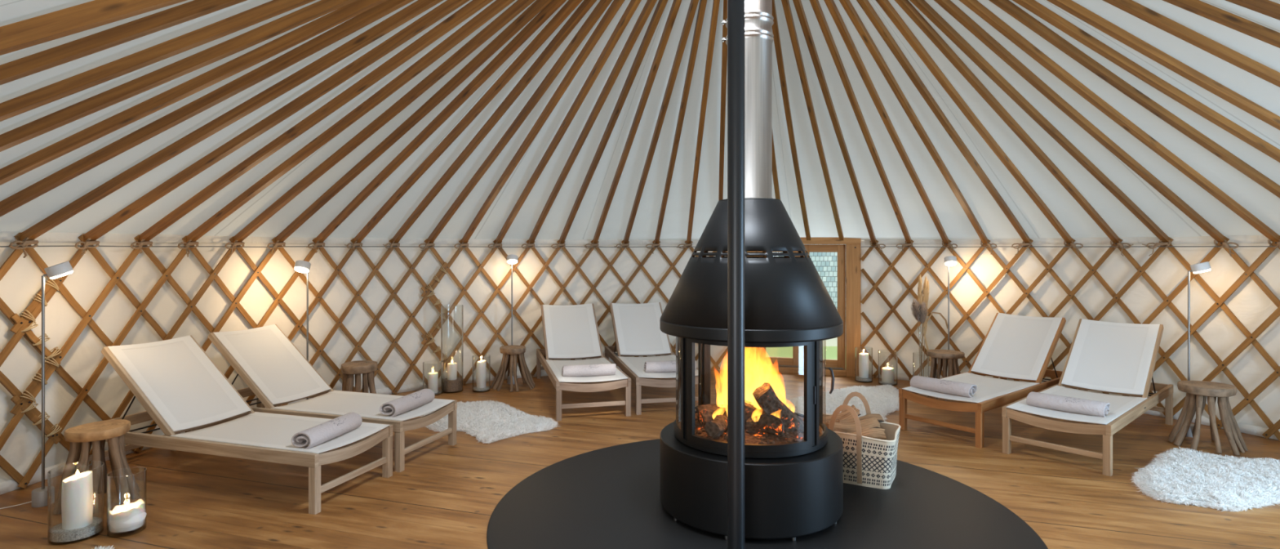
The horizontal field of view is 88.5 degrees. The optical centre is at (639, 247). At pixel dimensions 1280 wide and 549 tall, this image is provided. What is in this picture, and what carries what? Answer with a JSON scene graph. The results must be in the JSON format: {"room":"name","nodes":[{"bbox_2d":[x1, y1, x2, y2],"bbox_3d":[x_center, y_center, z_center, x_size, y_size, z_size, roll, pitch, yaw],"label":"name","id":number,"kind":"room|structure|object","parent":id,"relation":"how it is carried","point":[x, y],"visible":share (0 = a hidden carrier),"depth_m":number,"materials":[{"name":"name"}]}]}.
{"room":"yurt relaxation room","nodes":[
{"label":"yurt relaxation room","id":0,"kind":"room"},
{"bbox_2d":[335,243,727,390],"bbox_3d":[-0.943,0.680,7.446,4.534,1.640,0.611,0,0,-22],"label":"wall","id":1,"kind":"structure","parent":0,"point":[356,269],"depth_m":7.27,"materials":[{"name":"fabric"}]},
{"bbox_2d":[744,236,861,376],"bbox_3d":[1.921,0.689,7.835,1.351,1.622,0.130,0,0,16],"label":"door","id":2,"kind":"structure","parent":1,"relation":"in","point":[848,250],"depth_m":7.70,"materials":[{"name":"brown wood"}]},
{"bbox_2d":[0,0,1279,239],"bbox_3d":[0.687,-1.032,3.440,9.220,1.924,9.220,0,0,-3],"label":"ceiling","id":3,"kind":"structure","parent":0,"point":[1253,197],"depth_m":5.04,"materials":[{"name":"fabric"}]},
{"bbox_2d":[0,369,1279,548],"bbox_3d":[0.687,1.560,3.440,9.440,0.120,9.440,0,0,0],"label":"floor","id":4,"kind":"structure","parent":0,"point":[445,495],"depth_m":4.10,"materials":[{"name":"wood"}]},
{"bbox_2d":[0,261,73,508],"bbox_3d":[-3.698,0.791,3.788,0.682,1.419,0.141,0,0,-19],"label":"floor lamp","id":5,"kind":"object","parent":4,"relation":"on","point":[39,495],"visible":0.94,"depth_m":3.83,"materials":[{"name":"silver metal"}]},
{"bbox_2d":[47,460,104,544],"bbox_3d":[-2.935,1.323,3.420,0.224,0.355,0.224,0,0,0],"label":"glass vase","id":6,"kind":"object","parent":4,"relation":"on","point":[56,533],"visible":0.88,"depth_m":3.35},
{"bbox_2d":[61,469,93,529],"bbox_3d":[-2.925,1.298,3.414,0.128,0.292,0.126,0,0,0],"label":"candle","id":7,"kind":"object","parent":6,"relation":"on","point":[77,494],"visible":1,"depth_m":3.37,"materials":[{"name":"white wax"}]},
{"bbox_2d":[0,232,186,484],"bbox_3d":[-3.577,0.703,2.989,0.588,1.590,4.405,0,0,-6],"label":"lattice panel","id":8,"kind":"object","parent":4,"relation":"on","point":[5,381],"visible":0.57,"depth_m":4.19,"materials":[{"name":"brown wood"}]},
{"bbox_2d":[0,0,186,55],"bbox_3d":[-1.778,-0.961,2.481,3.945,2.026,0.177,0,0,-20],"label":"pole","id":9,"kind":"object","parent":8,"relation":"attached to","point":[31,32],"visible":1,"depth_m":2.40,"materials":[{"name":"brown wood"}]},
{"bbox_2d":[0,0,246,84],"bbox_3d":[-1.847,-0.955,2.674,3.933,2.018,0.190,0,0,-15],"label":"pole","id":10,"kind":"object","parent":8,"relation":"attached to","point":[52,57],"visible":1,"depth_m":2.64,"materials":[{"name":"brown wood"}]},
{"bbox_2d":[0,0,315,121],"bbox_3d":[-1.909,-0.947,2.919,3.929,2.032,0.178,0,0,-10],"label":"pole","id":11,"kind":"object","parent":8,"relation":"attached to","point":[33,100],"visible":1,"depth_m":2.92,"materials":[{"name":"brown wood"}]},
{"bbox_2d":[0,0,357,151],"bbox_3d":[-1.942,-0.952,3.124,3.929,2.024,0.164,0,0,-6],"label":"pole","id":12,"kind":"object","parent":8,"relation":"attached to","point":[11,138],"visible":1,"depth_m":3.13,"materials":[{"name":"brown wood"}]},
{"bbox_2d":[0,0,387,185],"bbox_3d":[-1.959,-0.956,3.319,3.929,2.015,0.164,0,0,0],"label":"pole","id":13,"kind":"object","parent":8,"relation":"attached to","point":[9,172],"visible":1,"depth_m":3.35,"materials":[{"name":"brown wood"}]},
{"bbox_2d":[0,0,413,217],"bbox_3d":[-1.962,-0.943,3.488,3.931,2.042,0.192,0,0,4],"label":"pole","id":14,"kind":"object","parent":8,"relation":"attached to","point":[367,17],"visible":1,"depth_m":3.56,"materials":[{"name":"brown wood"}]},
{"bbox_2d":[8,0,443,257],"bbox_3d":[-1.946,-0.950,3.723,3.935,2.028,0.179,0,0,10],"label":"pole","id":15,"kind":"object","parent":8,"relation":"attached to","point":[28,237],"visible":1,"depth_m":3.84,"materials":[{"name":"brown wood"}]},
{"bbox_2d":[52,418,140,514],"bbox_3d":[-3.174,1.278,3.863,0.414,0.459,0.424,0,0,0],"label":"stool","id":16,"kind":"object","parent":4,"relation":"on","point":[81,437],"visible":0.88,"depth_m":3.80,"materials":[{"name":"brown wood"}]},
{"bbox_2d":[106,466,146,537],"bbox_3d":[-2.715,1.343,3.475,0.166,0.315,0.166,0,0,0],"label":"glass vase","id":17,"kind":"object","parent":4,"relation":"on","point":[145,484],"visible":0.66,"depth_m":3.46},
{"bbox_2d":[108,498,146,532],"bbox_3d":[-2.711,1.409,3.476,0.172,0.137,0.167,0,0,0],"label":"candle","id":18,"kind":"object","parent":17,"relation":"in","point":[126,517],"visible":1,"depth_m":3.43,"materials":[{"name":"white wax"}]},
{"bbox_2d":[76,334,392,514],"bbox_3d":[-2.646,1.070,4.295,1.930,0.860,0.666,0,0,17],"label":"sun lounger","id":19,"kind":"object","parent":4,"relation":"on","point":[179,386],"visible":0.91,"depth_m":4.25,"materials":[{"name":"fabric"}]},
{"bbox_2d":[291,412,362,448],"bbox_3d":[-1.916,1.127,4.045,0.138,0.109,0.492,0,0,12],"label":"rolled towel","id":20,"kind":"object","parent":19,"relation":"on","point":[315,435],"visible":1,"depth_m":3.96,"materials":[{"name":"fabric"}]},
{"bbox_2d":[0,233,545,488],"bbox_3d":[-2.740,0.703,5.768,0.876,1.590,5.321,0,0,34],"label":"lattice panel","id":21,"kind":"object","parent":4,"relation":"on","point":[22,326],"visible":0.8,"depth_m":5.32,"materials":[{"name":"brown wood"}]},
{"bbox_2d":[74,0,469,254],"bbox_3d":[-1.911,-0.957,3.941,3.941,2.014,0.165,0,0,15],"label":"pole","id":22,"kind":"object","parent":21,"relation":"attached to","point":[90,237],"visible":1,"depth_m":4.07,"materials":[{"name":"brown wood"}]},
{"bbox_2d":[129,0,493,253],"bbox_3d":[-1.857,-0.960,4.154,3.946,2.008,0.165,0,0,19],"label":"pole","id":23,"kind":"object","parent":21,"relation":"attached to","point":[472,7],"visible":1,"depth_m":4.27,"materials":[{"name":"brown wood"}]},
{"bbox_2d":[177,0,515,256],"bbox_3d":[-1.793,-0.946,4.345,3.952,2.036,0.168,0,0,24],"label":"pole","id":24,"kind":"object","parent":21,"relation":"attached to","point":[497,6],"visible":1,"depth_m":4.46,"materials":[{"name":"brown wood"}]},
{"bbox_2d":[224,0,535,256],"bbox_3d":[-1.706,-0.945,4.543,3.961,2.037,0.170,0,0,28],"label":"pole","id":25,"kind":"object","parent":21,"relation":"attached to","point":[519,6],"visible":1,"depth_m":4.63,"materials":[{"name":"brown wood"}]},
{"bbox_2d":[266,0,552,253],"bbox_3d":[-1.612,-0.951,4.721,3.970,2.025,0.168,0,0,33],"label":"pole","id":26,"kind":"object","parent":21,"relation":"attached to","point":[535,7],"visible":1,"depth_m":4.79,"materials":[{"name":"brown wood"}]},
{"bbox_2d":[306,0,566,253],"bbox_3d":[-1.508,-0.957,4.886,3.980,2.014,0.186,0,0,38],"label":"pole","id":27,"kind":"object","parent":21,"relation":"attached to","point":[544,15],"visible":1,"depth_m":4.91,"materials":[{"name":"brown wood"}]},
{"bbox_2d":[344,0,582,251],"bbox_3d":[-1.383,-0.960,5.051,3.992,2.007,0.187,0,0,43],"label":"pole","id":28,"kind":"object","parent":21,"relation":"attached to","point":[571,5],"visible":1,"depth_m":5.02,"materials":[{"name":"brown wood"}]},
{"bbox_2d":[382,0,596,251],"bbox_3d":[-1.242,-0.959,5.210,0.186,2.009,4.005,0,0,-42],"label":"pole","id":29,"kind":"object","parent":21,"relation":"attached to","point":[586,5],"visible":1,"depth_m":5.13,"materials":[{"name":"brown wood"}]},
{"bbox_2d":[418,0,612,251],"bbox_3d":[-1.084,-0.962,5.359,0.177,2.003,4.018,0,0,-37],"label":"pole","id":30,"kind":"object","parent":21,"relation":"attached to","point":[602,6],"visible":1,"depth_m":5.23,"materials":[{"name":"brown wood"}]},
{"bbox_2d":[454,0,625,253],"bbox_3d":[-0.913,-0.950,5.494,0.165,2.028,4.032,0,0,-32],"label":"pole","id":31,"kind":"object","parent":21,"relation":"attached to","point":[615,5],"visible":1,"depth_m":5.30,"materials":[{"name":"brown wood"}]},
{"bbox_2d":[293,259,311,399],"bbox_3d":[-2.817,0.803,5.508,0.120,1.395,0.183,0,0,0],"label":"floor lamp","id":32,"kind":"object","parent":4,"relation":"on","point":[302,266],"visible":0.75,"depth_m":5.49,"materials":[{"name":"silver metal"}]},
{"bbox_2d":[186,324,457,471],"bbox_3d":[-2.419,1.070,4.994,1.930,0.860,0.666,0,0,18],"label":"sun lounger","id":33,"kind":"object","parent":4,"relation":"on","point":[273,369],"visible":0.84,"depth_m":4.98,"materials":[{"name":"white"}]},
{"bbox_2d":[379,388,435,417],"bbox_3d":[-1.681,1.127,4.769,0.138,0.109,0.492,0,0,15],"label":"rolled towel","id":34,"kind":"object","parent":33,"relation":"on","point":[402,404],"visible":1,"depth_m":4.67,"materials":[{"name":"fabric"}]},
{"bbox_2d":[341,360,377,393],"bbox_3d":[-2.535,1.278,5.943,0.367,0.458,0.357,0,0,0],"label":"stool","id":35,"kind":"object","parent":4,"relation":"on","point":[367,368],"visible":0.7,"depth_m":5.86,"materials":[{"name":"brown wood"}]},
{"bbox_2d":[440,304,462,392],"bbox_3d":[-1.965,1.052,6.870,0.224,0.895,0.224,0,0,0],"label":"glass vase","id":36,"kind":"object","parent":4,"relation":"on","point":[449,385],"visible":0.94,"depth_m":6.82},
{"bbox_2d":[472,354,490,391],"bbox_3d":[-1.665,1.317,6.890,0.184,0.365,0.184,0,0,0],"label":"glass vase","id":37,"kind":"object","parent":4,"relation":"on","point":[486,388],"visible":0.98,"depth_m":6.85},
{"bbox_2d":[475,358,486,387],"bbox_3d":[-1.665,1.313,6.888,0.108,0.307,0.113,0,0,0],"label":"candle","id":38,"kind":"object","parent":37,"relation":"on","point":[481,370],"visible":1,"depth_m":6.85,"materials":[{"name":"white wax"}]},
{"bbox_2d":[419,399,559,443],"bbox_3d":[-1.393,1.463,5.680,0.935,0.081,1.414,0,0,-43],"label":"sheepskin rug","id":39,"kind":"object","parent":4,"relation":"on","point":[489,421],"visible":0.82,"depth_m":5.46,"materials":[{"name":"fur"}]},
{"bbox_2d":[506,253,517,383],"bbox_3d":[-1.399,0.788,7.209,0.128,1.425,0.182,0,0,0],"label":"floor lamp","id":40,"kind":"object","parent":4,"relation":"on","point":[512,259],"visible":0.81,"depth_m":7.24,"materials":[{"name":"silver metal"}]},
{"bbox_2d":[490,345,535,391],"bbox_3d":[-1.364,1.289,7.051,0.478,0.440,0.493,0,0,0],"label":"stool","id":41,"kind":"object","parent":4,"relation":"on","point":[509,353],"visible":1,"depth_m":6.96,"materials":[{"name":"brown wood"}]},
{"bbox_2d":[392,239,727,394],"bbox_3d":[-0.701,0.703,7.546,4.000,1.590,0.494,0,0,-19],"label":"lattice panel","id":42,"kind":"object","parent":4,"relation":"on","point":[428,339],"visible":0.7,"depth_m":7.57,"materials":[{"name":"brown wood"}]},
{"bbox_2d":[486,0,641,253],"bbox_3d":[-0.740,-0.948,5.610,0.197,2.031,4.047,0,0,-27],"label":"pole","id":43,"kind":"object","parent":42,"relation":"attached to","point":[632,6],"visible":1,"depth_m":5.38,"materials":[{"name":"brown wood"}]},
{"bbox_2d":[520,0,657,252],"bbox_3d":[-0.529,-0.954,5.723,0.172,2.020,4.063,0,0,-23],"label":"pole","id":44,"kind":"object","parent":42,"relation":"attached to","point":[650,4],"visible":1,"depth_m":5.45,"materials":[{"name":"brown wood"}]},
{"bbox_2d":[551,0,667,253],"bbox_3d":[-0.354,-0.941,5.802,0.180,2.045,4.077,0,0,-18],"label":"pole","id":45,"kind":"object","parent":42,"relation":"attached to","point":[660,6],"visible":1,"depth_m":5.49,"materials":[{"name":"brown wood"}]},
{"bbox_2d":[0,244,1275,247],"bbox_3d":[0.687,-0.007,3.440,9.085,0.013,9.085,0,0,0],"label":"cable","id":46,"kind":"object","parent":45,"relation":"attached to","point":[67,245],"visible":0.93,"depth_m":5.95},
{"bbox_2d":[583,0,681,252],"bbox_3d":[-0.144,-0.950,5.876,0.190,2.027,4.094,0,0,-13],"label":"pole","id":47,"kind":"object","parent":42,"relation":"attached to","point":[676,4],"visible":1,"depth_m":5.54,"materials":[{"name":"brown wood"}]},
{"bbox_2d":[614,0,698,253],"bbox_3d":[0.080,-0.946,5.929,0.185,2.035,4.112,0,0,-9],"label":"pole","id":48,"kind":"object","parent":42,"relation":"attached to","point":[693,5],"visible":1,"depth_m":5.56,"materials":[{"name":"brown wood"}]},
{"bbox_2d":[645,0,706,252],"bbox_3d":[0.276,-0.942,5.964,0.177,2.043,4.126,0,0,-3],"label":"pole","id":49,"kind":"object","parent":42,"relation":"attached to","point":[701,10],"visible":1,"depth_m":5.59,"materials":[{"name":"brown wood"}]},
{"bbox_2d":[676,0,719,251],"bbox_3d":[0.537,-0.955,5.980,0.195,2.017,4.143,0,0,0],"label":"pole","id":50,"kind":"object","parent":42,"relation":"attached to","point":[716,2],"visible":1,"depth_m":5.59,"materials":[{"name":"brown wood"}]},
{"bbox_2d":[715,0,727,252],"bbox_3d":[0.699,-0.947,5.981,0.172,2.024,4.155,0,0,7],"label":"pole","id":51,"kind":"object","parent":42,"relation":"attached to","point":[724,51],"visible":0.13,"depth_m":5.46,"materials":[{"name":"brown wood"}]},
{"bbox_2d":[536,303,631,420],"bbox_3d":[-0.635,1.070,6.701,0.666,0.860,1.930,0,0,-14],"label":"sun lounger","id":52,"kind":"object","parent":4,"relation":"on","point":[570,331],"visible":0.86,"depth_m":6.95,"materials":[{"name":"white"}]},
{"bbox_2d":[561,363,616,376],"bbox_3d":[-0.466,1.127,6.020,0.492,0.109,0.138,0,0,-12],"label":"rolled towel","id":53,"kind":"object","parent":52,"relation":"on","point":[605,369],"visible":1,"depth_m":5.97,"materials":[{"name":"fabric"}]},
{"bbox_2d":[604,302,697,414],"bbox_3d":[0.099,1.070,6.896,0.666,0.860,1.930,0,0,-12],"label":"sun lounger","id":54,"kind":"object","parent":4,"relation":"on","point":[636,326],"visible":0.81,"depth_m":7.18,"materials":[{"name":"white"}]},
{"bbox_2d":[644,360,696,372],"bbox_3d":[0.287,1.127,6.218,0.492,0.109,0.138,0,0,-9],"label":"rolled towel","id":55,"kind":"object","parent":54,"relation":"on","point":[649,366],"visible":0.69,"depth_m":6.15,"materials":[{"name":"fabric"}]},
{"bbox_2d":[486,438,1048,548],"bbox_3d":[0.636,1.495,3.735,2.936,0.010,2.936,0,0,0],"label":"plate","id":56,"kind":"object","parent":4,"relation":"on","point":[608,497],"visible":0.46,"depth_m":3.67,"materials":[{"name":"metal"}]},
{"bbox_2d":[727,0,744,548],"bbox_3d":[0.452,-0.220,3.085,0.140,3.420,0.140,0,0,0],"label":"pole","id":57,"kind":"object","parent":56,"relation":"on","point":[735,8],"visible":1,"depth_m":3.05,"materials":[{"name":"metal"}]},
{"bbox_2d":[659,0,843,540],"bbox_3d":[0.637,-0.460,3.820,1.042,3.900,1.042,0,0,-21],"label":"stove","id":58,"kind":"object","parent":56,"relation":"on","point":[793,489],"visible":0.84,"depth_m":3.50,"materials":[{"name":"black metal"}]},
{"bbox_2d":[694,414,804,444],"bbox_3d":[0.642,1.031,3.814,0.775,0.060,0.774,0,0,0],"label":"ash","id":59,"kind":"object","parent":58,"relation":"on","point":[760,437],"visible":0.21,"depth_m":3.59},
{"bbox_2d":[704,413,727,438],"bbox_3d":[0.443,0.990,3.656,0.104,0.101,0.212,0,0,30],"label":"log","id":60,"kind":"object","parent":59,"relation":"on","point":[715,428],"visible":0.91,"depth_m":3.59,"materials":[{"name":"brown wood"}]},
{"bbox_2d":[694,399,750,427],"bbox_3d":[0.497,0.974,3.836,0.348,0.156,0.141,0,0,-4],"label":"log","id":61,"kind":"object","parent":59,"relation":"on","point":[705,411],"visible":0.33,"depth_m":3.79,"materials":[{"name":"brown wood"}]},
{"bbox_2d":[746,413,784,437],"bbox_3d":[0.695,0.988,3.640,0.201,0.132,0.107,0,0,27],"label":"log","id":62,"kind":"object","parent":59,"relation":"on","point":[766,423],"visible":0.97,"depth_m":3.61,"materials":[{"name":"brown wood"}]},
{"bbox_2d":[752,382,804,431],"bbox_3d":[0.795,0.928,3.721,0.319,0.339,0.130,0,0,-18],"label":"log","id":63,"kind":"object","parent":59,"relation":"on","point":[765,395],"visible":0.79,"depth_m":3.66,"materials":[{"name":"brown wood"}]},
{"bbox_2d":[659,198,843,342],"bbox_3d":[0.637,0.104,3.820,1.042,0.756,1.042,0,0,0],"label":"hood","id":64,"kind":"object","parent":58,"relation":"attached to","point":[787,300],"depth_m":3.49,"materials":[{"name":"black metal"}]},
{"bbox_2d":[712,346,794,418],"bbox_3d":[0.652,0.730,3.806,0.491,0.520,0.384,0,0,0],"label":"fire","id":65,"kind":"object","parent":58,"relation":"in","point":[751,384],"visible":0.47,"depth_m":3.87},
{"bbox_2d":[822,391,901,488],"bbox_3d":[1.383,1.240,4.316,0.592,0.500,0.441,0,0,27],"label":"woven basket","id":66,"kind":"object","parent":56,"relation":"on","point":[868,461],"visible":0.56,"depth_m":4.09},
{"bbox_2d":[845,427,886,439],"bbox_3d":[1.449,1.209,4.218,0.265,0.100,0.090,0,0,5],"label":"log","id":67,"kind":"object","parent":66,"relation":"in","point":[876,433],"visible":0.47,"depth_m":4.19,"materials":[{"name":"brown wood"}]},
{"bbox_2d":[827,416,879,432],"bbox_3d":[1.390,1.155,4.280,0.327,0.103,0.111,0,0,10],"label":"log","id":68,"kind":"object","parent":67,"relation":"on","point":[872,422],"visible":0.77,"depth_m":4.25,"materials":[{"name":"brown wood"}]},
{"bbox_2d":[784,383,898,422],"bbox_3d":[1.992,1.463,6.336,1.021,0.082,1.910,0,0,30],"label":"sheepskin rug","id":69,"kind":"object","parent":4,"relation":"on","point":[882,399],"visible":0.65,"depth_m":6.21,"materials":[{"name":"fur"}]},
{"bbox_2d":[854,346,872,382],"bbox_3d":[2.515,1.312,7.380,0.190,0.375,0.190,0,0,0],"label":"glass vase","id":70,"kind":"object","parent":4,"relation":"on","point":[857,378],"visible":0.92,"depth_m":7.34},
{"bbox_2d":[858,351,868,377],"bbox_3d":[2.514,1.309,7.380,0.109,0.295,0.109,0,0,20],"label":"candle","id":71,"kind":"object","parent":70,"relation":"on","point":[863,357],"visible":1,"depth_m":7.34,"materials":[{"name":"white wax"}]},
{"bbox_2d":[912,352,928,377],"bbox_3d":[2.965,1.308,6.930,0.160,0.385,0.160,0,0,0],"label":"pampas vase","id":72,"kind":"object","parent":4,"relation":"on","point":[913,353],"visible":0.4,"depth_m":6.89,"materials":[{"name":"clear glass"}]},
{"bbox_2d":[910,273,947,376],"bbox_3d":[3.050,0.879,6.910,0.417,1.214,0.136,0,0,0],"label":"bouquet","id":73,"kind":"object","parent":72,"relation":"in","point":[919,306],"visible":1,"depth_m":6.92,"materials":[{"name":"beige plant"}]},
{"bbox_2d":[924,349,964,399],"bbox_3d":[3.085,1.277,6.622,0.382,0.456,0.370,0,0,-31],"label":"stool","id":74,"kind":"object","parent":4,"relation":"on","point":[946,358],"visible":0.63,"depth_m":6.55,"materials":[{"name":"brown wood"}]},
{"bbox_2d":[943,255,956,349],"bbox_3d":[3.213,0.793,6.819,0.124,1.415,0.182,0,0,0],"label":"floor lamp","id":75,"kind":"object","parent":4,"relation":"on","point":[949,260],"visible":0.72,"depth_m":6.85,"materials":[{"name":"silver metal"}]},
{"bbox_2d":[898,312,1077,448],"bbox_3d":[3.102,1.070,5.762,1.930,0.860,0.667,0,0,-38],"label":"sun lounger","id":76,"kind":"object","parent":4,"relation":"on","point":[1014,347],"visible":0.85,"depth_m":5.83,"materials":[{"name":"white"}]},
{"bbox_2d":[910,375,977,397],"bbox_3d":[2.459,1.127,5.332,0.138,0.109,0.492,0,0,-40],"label":"rolled towel","id":77,"kind":"object","parent":76,"relation":"on","point":[956,388],"visible":0.98,"depth_m":5.27,"materials":[{"name":"fabric"}]},
{"bbox_2d":[860,235,1279,440],"bbox_3d":[4.302,0.703,4.494,1.633,1.590,6.980,0,0,-16],"label":"lattice panel","id":78,"kind":"object","parent":4,"relation":"on","point":[1273,428],"visible":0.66,"depth_m":6.10,"materials":[{"name":"brown wood"}]},
{"bbox_2d":[792,0,885,251],"bbox_3d":[1.783,-0.955,5.683,0.170,2.009,4.226,0,0,27],"label":"pole","id":79,"kind":"object","parent":78,"relation":"attached to","point":[797,3],"visible":1,"depth_m":5.44,"materials":[{"name":"brown wood"}]},
{"bbox_2d":[809,0,912,253],"bbox_3d":[1.877,-0.948,5.631,0.169,2.022,4.240,0,0,32],"label":"pole","id":80,"kind":"object","parent":78,"relation":"attached to","point":[815,5],"visible":1,"depth_m":5.37,"materials":[{"name":"brown wood"}]},
{"bbox_2d":[823,0,957,253],"bbox_3d":[2.140,-0.948,5.454,0.160,2.023,4.253,0,0,36],"label":"pole","id":81,"kind":"object","parent":78,"relation":"attached to","point":[830,4],"visible":1,"depth_m":5.29,"materials":[{"name":"brown wood"}]},
{"bbox_2d":[839,0,996,253],"bbox_3d":[2.300,-0.942,5.321,0.162,2.034,4.263,0,0,41],"label":"pole","id":82,"kind":"object","parent":78,"relation":"attached to","point":[847,6],"visible":1,"depth_m":5.21,"materials":[{"name":"brown wood"}]},
{"bbox_2d":[856,0,1031,254],"bbox_3d":[2.378,-0.941,5.249,4.275,2.036,0.192,0,0,-44],"label":"pole","id":83,"kind":"object","parent":78,"relation":"attached to","point":[865,5],"visible":1,"depth_m":5.12,"materials":[{"name":"brown wood"}]},
{"bbox_2d":[875,0,1083,254],"bbox_3d":[2.599,-0.942,5.000,4.286,2.035,0.169,0,0,-40],"label":"pole","id":84,"kind":"object","parent":78,"relation":"attached to","point":[886,6],"visible":1,"depth_m":4.99,"materials":[{"name":"brown wood"}]},
{"bbox_2d":[894,0,1133,255],"bbox_3d":[2.727,-0.940,4.822,4.292,2.039,0.191,0,0,-35],"label":"pole","id":85,"kind":"object","parent":78,"relation":"attached to","point":[905,5],"visible":1,"depth_m":4.86,"materials":[{"name":"brown wood"}]},
{"bbox_2d":[909,0,1171,255],"bbox_3d":[2.761,-0.942,4.770,4.297,2.035,0.198,0,0,-30],"label":"pole","id":86,"kind":"object","parent":78,"relation":"attached to","point":[922,5],"visible":1,"depth_m":4.75,"materials":[{"name":"brown wood"}]},
{"bbox_2d":[933,0,1239,256],"bbox_3d":[2.924,-0.943,4.459,4.305,2.032,0.172,0,0,-26],"label":"pole","id":87,"kind":"object","parent":78,"relation":"attached to","point":[948,6],"visible":1,"depth_m":4.58,"materials":[{"name":"brown wood"}]},
{"bbox_2d":[959,0,1279,248],"bbox_3d":[2.999,-0.954,4.268,4.311,2.010,0.171,0,0,-22],"label":"pole","id":88,"kind":"object","parent":78,"relation":"attached to","point":[975,6],"visible":1,"depth_m":4.40,"materials":[{"name":"brown wood"}]},
{"bbox_2d":[988,0,1279,198],"bbox_3d":[3.035,-0.948,4.147,4.316,2.024,0.164,0,0,-16],"label":"pole","id":89,"kind":"object","parent":78,"relation":"attached to","point":[1006,6],"visible":1,"depth_m":4.11,"materials":[{"name":"brown wood"}]},
{"bbox_2d":[1012,0,1279,162],"bbox_3d":[3.103,-0.947,3.869,4.315,2.025,0.168,0,0,-12],"label":"pole","id":90,"kind":"object","parent":78,"relation":"attached to","point":[1035,7],"visible":1,"depth_m":3.90,"materials":[{"name":"brown wood"}]},
{"bbox_2d":[1046,0,1279,129],"bbox_3d":[3.128,-0.942,3.688,4.318,2.034,0.166,0,0,-9],"label":"pole","id":91,"kind":"object","parent":78,"relation":"attached to","point":[1070,6],"visible":1,"depth_m":3.69,"materials":[{"name":"brown wood"}]},
{"bbox_3d":[0.493,-1.965,3.420,1.140,0.150,1.140,0,0,0],"label":"trim","id":92,"kind":"structure","parent":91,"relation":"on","visible":0},
{"bbox_2d":[772,132,780,199],"bbox_3d":[1.161,-1.021,5.843,0.052,1.876,4.045,0,0,15],"label":"pole","id":93,"kind":"object","parent":92,"relation":"attached to","point":[775,175],"visible":0.23,"depth_m":6.45,"materials":[{"name":"brown wood"}]},
{"bbox_2d":[772,0,810,239],"bbox_3d":[1.336,-1.021,5.793,0.053,1.876,4.059,0,0,19],"label":"pole","id":94,"kind":"object","parent":92,"relation":"attached to","point":[775,27],"visible":0.94,"depth_m":5.56,"materials":[{"name":"brown wood"}]},
{"bbox_2d":[781,0,844,239],"bbox_3d":[1.532,-1.021,5.722,0.047,1.876,4.073,0,0,23],"label":"pole","id":95,"kind":"object","parent":92,"relation":"attached to","point":[785,3],"visible":1,"depth_m":5.43,"materials":[{"name":"brown wood"}]},
{"bbox_2d":[1102,0,1279,87],"bbox_3d":[3.131,-0.947,3.511,4.329,2.025,0.172,0,0,-3],"label":"pole","id":96,"kind":"object","parent":78,"relation":"attached to","point":[1132,7],"visible":1,"depth_m":3.42,"materials":[{"name":"brown wood"}]},
{"bbox_2d":[1162,0,1279,48],"bbox_3d":[3.124,-0.944,3.134,4.317,2.031,0.165,0,0,3],"label":"pole","id":97,"kind":"object","parent":78,"relation":"attached to","point":[1257,31],"visible":1,"depth_m":3.18,"materials":[{"name":"brown wood"}]},
{"bbox_2d":[1225,0,1279,20],"bbox_3d":[3.082,-0.959,2.901,4.328,2.000,0.166,0,0,7],"label":"pole","id":98,"kind":"object","parent":78,"relation":"attached to","point":[1269,8],"visible":1,"depth_m":2.98,"materials":[{"name":"brown wood"}]},
{"bbox_2d":[1001,318,1173,475],"bbox_3d":[3.590,1.070,5.191,1.930,0.860,0.666,0,0,-41],"label":"sun lounger","id":99,"kind":"object","parent":4,"relation":"on","point":[1107,357],"visible":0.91,"depth_m":5.31,"materials":[{"name":"white"}]},
{"bbox_2d":[1026,391,1110,417],"bbox_3d":[3.071,1.127,4.719,0.138,0.109,0.492,0,0,-43],"label":"rolled towel","id":100,"kind":"object","parent":99,"relation":"on","point":[1070,404],"visible":1,"depth_m":4.67,"materials":[{"name":"fabric"}]},
{"bbox_2d":[1186,261,1211,436],"bbox_3d":[4.415,0.805,5.216,0.184,1.390,0.119,0,0,45],"label":"floor lamp","id":101,"kind":"object","parent":4,"relation":"on","point":[1202,267],"visible":0.82,"depth_m":5.23,"materials":[{"name":"silver metal"}]},
{"bbox_2d":[1129,446,1279,511],"bbox_3d":[3.738,1.463,4.194,1.510,0.082,0.870,0,0,-40],"label":"sheepskin rug","id":102,"kind":"object","parent":4,"relation":"on","point":[1181,475],"visible":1,"depth_m":4.07,"materials":[{"name":"fur"}]},
{"bbox_2d":[1168,380,1248,455],"bbox_3d":[4.302,1.274,4.983,0.462,0.471,0.466,0,0,41],"label":"stool","id":103,"kind":"object","parent":4,"relation":"on","point":[1197,391],"visible":1,"depth_m":4.88,"materials":[{"name":"brown wood"}]},
{"bbox_2d":[0,240,1279,482],"bbox_3d":[-0.249,0.680,2.822,10.815,1.640,10.627,0,0,12],"label":"wall","id":104,"kind":"structure","parent":0,"point":[1248,303],"depth_m":5.53,"materials":[{"name":"fabric"}]},
{"bbox_2d":[0,231,1272,244],"bbox_3d":[0.687,-0.072,3.440,9.184,0.083,9.185,0,0,0],"label":"trim","id":105,"kind":"structure","parent":104,"relation":"attached to","point":[47,237],"depth_m":6.10,"materials":[{"name":"fabric"}]},
{"bbox_2d":[0,363,1279,494],"bbox_3d":[0.686,1.460,3.442,9.185,0.075,9.187,0,0,0],"label":"baseboard","id":106,"kind":"structure","parent":104,"relation":"attached to","point":[9,485],"depth_m":5.52,"materials":[{"name":"wood"}]},
{"label":"outside","id":107,"kind":"structure","parent":0,"visible":0},
{"bbox_2d":[765,346,837,366],"bbox_3d":[0.000,1.850,5.000,60.000,0.001,70.000,0,0,0],"label":"ground","id":108,"kind":"structure","parent":107,"point":[828,352],"depth_m":11.57,"materials":[{"name":"green plant"}]},
{"bbox_2d":[776,252,837,346],"bbox_3d":[2.875,-0.275,13.450,3.750,4.270,2.900,0,0,0],"label":"shed","id":109,"kind":"object","parent":108,"relation":"on","point":[825,263],"visible":0.02,"depth_m":12.20,"materials":[{"name":"grey"}]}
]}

